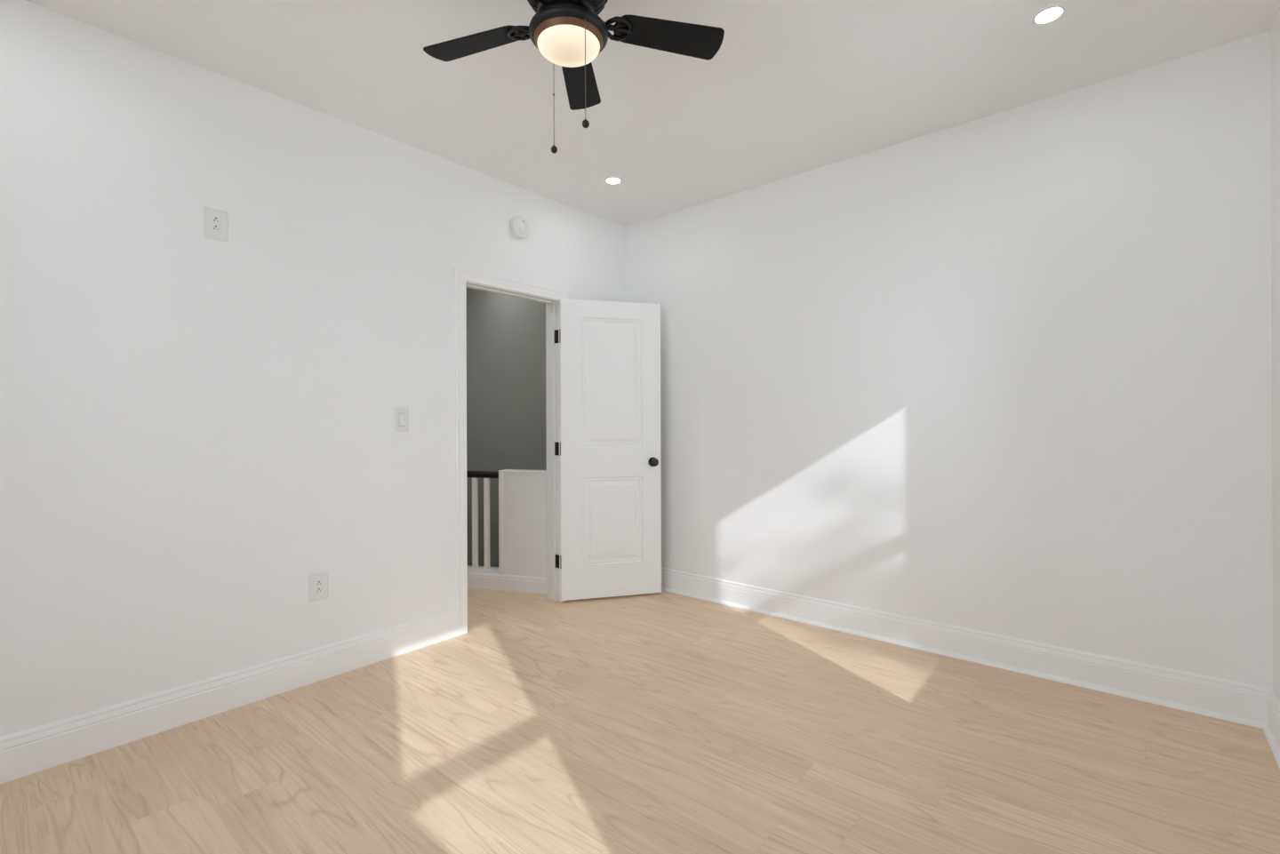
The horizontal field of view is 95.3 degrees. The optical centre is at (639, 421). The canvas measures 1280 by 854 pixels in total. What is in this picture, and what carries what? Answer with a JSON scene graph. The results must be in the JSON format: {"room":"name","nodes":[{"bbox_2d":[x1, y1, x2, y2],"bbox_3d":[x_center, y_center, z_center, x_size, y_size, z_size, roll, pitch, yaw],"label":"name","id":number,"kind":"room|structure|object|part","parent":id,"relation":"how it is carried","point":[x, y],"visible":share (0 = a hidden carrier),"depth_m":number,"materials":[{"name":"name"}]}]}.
{"room":"empty bedroom","nodes":[
{"label":"empty bedroom","id":0,"kind":"room"},
{"bbox_2d":[0,0,624,736],"bbox_3d":[-1.677,-0.143,2.606,0.120,2.900,4.755,0,0,40],"label":"wall","id":1,"kind":"structure","parent":0,"point":[195,428],"depth_m":2.41,"materials":[{"name":"white paint"}]},
{"bbox_2d":[202,206,227,241],"bbox_3d":[-1.756,-0.814,2.415,0.009,0.126,0.085,0,0,40],"label":"wall outlet","id":2,"kind":"object","parent":1,"relation":"attached to","point":[214,221],"visible":1,"depth_m":2.41,"materials":[{"name":"white plastic"}]},
{"bbox_2d":[210,215,220,232],"bbox_3d":[-1.754,-0.814,2.414,0.004,0.067,0.034,0,0,40],"label":"receptacle","id":3,"kind":"object","parent":2,"relation":"attached to","point":[215,220],"depth_m":2.41,"materials":[{"name":"white plastic"}]},
{"bbox_2d":[0,608,457,783],"bbox_3d":[-2.054,1.133,2.044,0.015,0.151,3.203,0,0,40],"label":"baseboard","id":4,"kind":"structure","parent":1,"relation":"attached to","point":[30,751],"depth_m":2.36,"materials":[{"name":"white wood"}]},
{"bbox_2d":[308,571,327,602],"bbox_3d":[-1.497,0.772,2.718,0.009,0.126,0.085,0,0,40],"label":"wall outlet","id":5,"kind":"object","parent":1,"relation":"attached to","point":[317,582],"visible":1,"depth_m":2.71,"materials":[{"name":"white plastic"}]},
{"bbox_2d":[314,579,322,594],"bbox_3d":[-1.495,0.772,2.717,0.004,0.067,0.034,0,0,40],"label":"receptacle","id":6,"kind":"object","parent":5,"relation":"attached to","point":[318,583],"depth_m":2.71,"materials":[{"name":"white plastic"}]},
{"bbox_2d":[394,407,408,431],"bbox_3d":[-1.236,-0.008,3.032,0.012,0.128,0.077,0,0,40],"label":"light switch","id":7,"kind":"object","parent":1,"relation":"attached to","point":[401,413],"visible":1,"depth_m":3.03,"materials":[{"name":"white plastic"}]},
{"bbox_2d":[454,266,567,636],"bbox_3d":[-0.811,0.168,3.644,0.155,2.070,0.851,0,0,40],"label":"door frame","id":8,"kind":"structure","parent":1,"relation":"attached to","point":[461,276],"depth_m":3.56,"materials":[{"name":"white wood"}]},
{"bbox_2d":[509,216,529,239],"bbox_3d":[-0.741,-1.199,3.608,0.042,0.134,0.134,0,0,40],"label":"smoke detector","id":9,"kind":"object","parent":1,"relation":"attached to","point":[519,228],"visible":1,"depth_m":3.59,"materials":[{"name":"white plastic"}]},
{"bbox_2d":[554,298,661,600],"bbox_3d":[-0.209,0.188,3.955,0.722,1.995,0.160,0,0,-15],"label":"door","id":10,"kind":"structure","parent":1,"relation":"in","point":[610,351],"depth_m":3.94,"materials":[{"name":"white paint"}]},
{"bbox_3d":[0.097,0.281,3.988,0.064,0.064,0.062,0,0,-15],"label":"handle","id":11,"kind":"part","parent":10,"relation":"part of","materials":[{"name":"black paint"}]},
{"bbox_2d":[465,288,546,567],"bbox_3d":[-1.069,1.054,5.518,2.683,5.500,0.100,0,0,40],"label":"wall","id":12,"kind":"structure","parent":0,"point":[507,410],"depth_m":5.69,"materials":[{"name":"grey paint"}]},
{"bbox_2d":[498,469,546,577],"bbox_3d":[-0.764,0.777,4.148,0.473,0.852,0.112,0,0,16],"label":"wall","id":13,"kind":"structure","parent":0,"point":[522,492],"depth_m":4.12,"materials":[{"name":"white paint"}]},
{"bbox_2d":[467,571,546,594],"bbox_3d":[-1.817,1.152,4.395,2.635,0.110,0.014,0,0,16],"label":"baseboard","id":14,"kind":"structure","parent":13,"relation":"attached to","point":[537,585],"depth_m":4.14,"materials":[{"name":"white wood"}]},
{"bbox_2d":[0,587,1279,853],"bbox_3d":[-1.296,1.265,2.358,6.182,0.120,4.855,0,0,40],"label":"floor","id":15,"kind":"structure","parent":0,"point":[663,723],"depth_m":2.05,"materials":[{"name":"brown wood"}]},
{"bbox_2d":[467,570,501,574],"bbox_3d":[-2.028,1.277,4.514,2.162,0.362,0.094,0,0,16],"label":"curb","id":16,"kind":"object","parent":15,"relation":"on","point":[468,571],"visible":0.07,"depth_m":4.21,"materials":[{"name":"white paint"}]},
{"bbox_2d":[466,470,498,573],"bbox_3d":[-2.028,0.732,4.511,2.168,0.728,0.069,0,0,16],"label":"stair railing","id":17,"kind":"object","parent":16,"relation":"on","point":[486,476],"visible":0.11,"depth_m":4.24,"materials":[{"name":"white paint"}]},
{"bbox_3d":[-2.030,0.392,4.511,2.168,0.047,0.068,0,0,16],"label":"handrail","id":18,"kind":"part","parent":17,"relation":"part of","materials":[{"name":"black wood"}]},
{"bbox_3d":[-2.030,1.084,4.511,2.162,0.024,0.064,0,0,16],"label":"rail","id":19,"kind":"part","parent":17,"relation":"part of","materials":[{"name":"white paint"}]},
{"bbox_2d":[24,0,1279,226],"bbox_3d":[-0.325,-1.534,1.538,3.344,0.180,4.755,0,0,40],"label":"ceiling","id":20,"kind":"structure","parent":0,"point":[790,88],"depth_m":2.46,"materials":[{"name":"paint"}]},
{"bbox_2d":[423,0,724,153],"bbox_3d":[-0.252,-1.161,1.765,1.015,0.629,0.974,0,0,40],"label":"ceiling fan","id":21,"kind":"object","parent":20,"relation":"hanging from","point":[569,34],"visible":1,"depth_m":1.84,"materials":[{"name":"black wood"}]},
{"bbox_3d":[-0.536,-1.238,1.912,0.362,0.006,0.124,0,13,21],"label":"blade","id":22,"kind":"part","parent":21,"relation":"part of","materials":[{"name":"black wood"}]},
{"bbox_3d":[-0.277,-1.026,1.880,0.005,0.303,0.005,0,0,-28],"label":"pull chain","id":23,"kind":"part","parent":21,"relation":"part of","materials":[{"name":"metal"}]},
{"bbox_3d":[-0.277,-0.876,1.880,0.021,0.025,0.021,0,0,-5],"label":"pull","id":24,"kind":"part","parent":21,"relation":"part of","materials":[{"name":"black paint"}]},
{"bbox_3d":[-0.219,-1.139,1.795,0.191,0.038,0.191,0,0,40],"label":"globe","id":25,"kind":"part","parent":21,"relation":"part of","materials":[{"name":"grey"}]},
{"bbox_3d":[-0.218,-1.239,2.126,0.124,0.006,0.362,-13,0,2],"label":"blade","id":26,"kind":"part","parent":21,"relation":"part of","materials":[{"name":"black wood"}]},
{"bbox_3d":[-0.158,-1.010,1.685,0.003,0.303,0.003,0,0,40],"label":"pull chain","id":27,"kind":"part","parent":21,"relation":"part of","materials":[{"name":"metal"}]},
{"bbox_3d":[-0.157,-0.859,1.685,0.021,0.025,0.021,0,0,-5],"label":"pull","id":28,"kind":"part","parent":21,"relation":"part of","materials":[{"name":"black paint"}]},
{"bbox_3d":[0.092,-1.240,1.881,0.362,0.006,0.124,0,-13,-15],"label":"blade","id":29,"kind":"part","parent":21,"relation":"part of","materials":[{"name":"black wood"}]},
{"bbox_2d":[604,176,621,183],"bbox_3d":[-0.163,-1.463,3.553,0.104,0.005,0.104,-2,-1,40],"label":"recessed light","id":30,"kind":"object","parent":20,"relation":"in","point":[611,180],"visible":1,"depth_m":3.55,"materials":[{"name":"white plastic"}]},
{"bbox_2d":[1032,4,1066,24],"bbox_3d":[1.509,-1.498,2.154,0.104,0.005,0.104,-2,-1,40],"label":"recessed light","id":31,"kind":"object","parent":20,"relation":"in","point":[1049,14],"visible":1,"depth_m":2.15,"materials":[{"name":"white plastic"}]},
{"bbox_2d":[624,30,1272,688],"bbox_3d":[1.220,-0.155,3.364,3.599,2.900,0.120,0,0,40],"label":"wall","id":32,"kind":"structure","parent":0,"point":[1008,372],"depth_m":2.82,"materials":[{"name":"white paint"}]},
{"bbox_2d":[661,568,1272,728],"bbox_3d":[1.164,1.120,3.315,3.329,0.151,0.034,0,0,40],"label":"baseboard","id":33,"kind":"structure","parent":32,"relation":"attached to","point":[1236,702],"depth_m":2.81,"materials":[{"name":"white wood"}]},
{"bbox_2d":[1270,5,1279,701],"bbox_3d":[1.015,-0.154,0.426,0.150,2.900,4.655,0,0,40],"label":"wall","id":34,"kind":"structure","parent":0,"point":[1275,31],"depth_m":2.19,"materials":[{"name":"white paint"}]},
{"bbox_2d":[1262,689,1279,768],"bbox_3d":[0.949,1.121,0.485,0.034,0.151,4.655,0,0,40],"label":"baseboard","id":35,"kind":"structure","parent":34,"relation":"attached to","point":[1271,730],"depth_m":2.16,"materials":[{"name":"white wood"}]},
{"bbox_3d":[0.950,1.187,0.485,0.034,0.019,4.655,0,0,40],"label":"shoe moulding","id":36,"kind":"part","parent":35,"relation":"part of","materials":[{"name":"white wood"}]}
]}

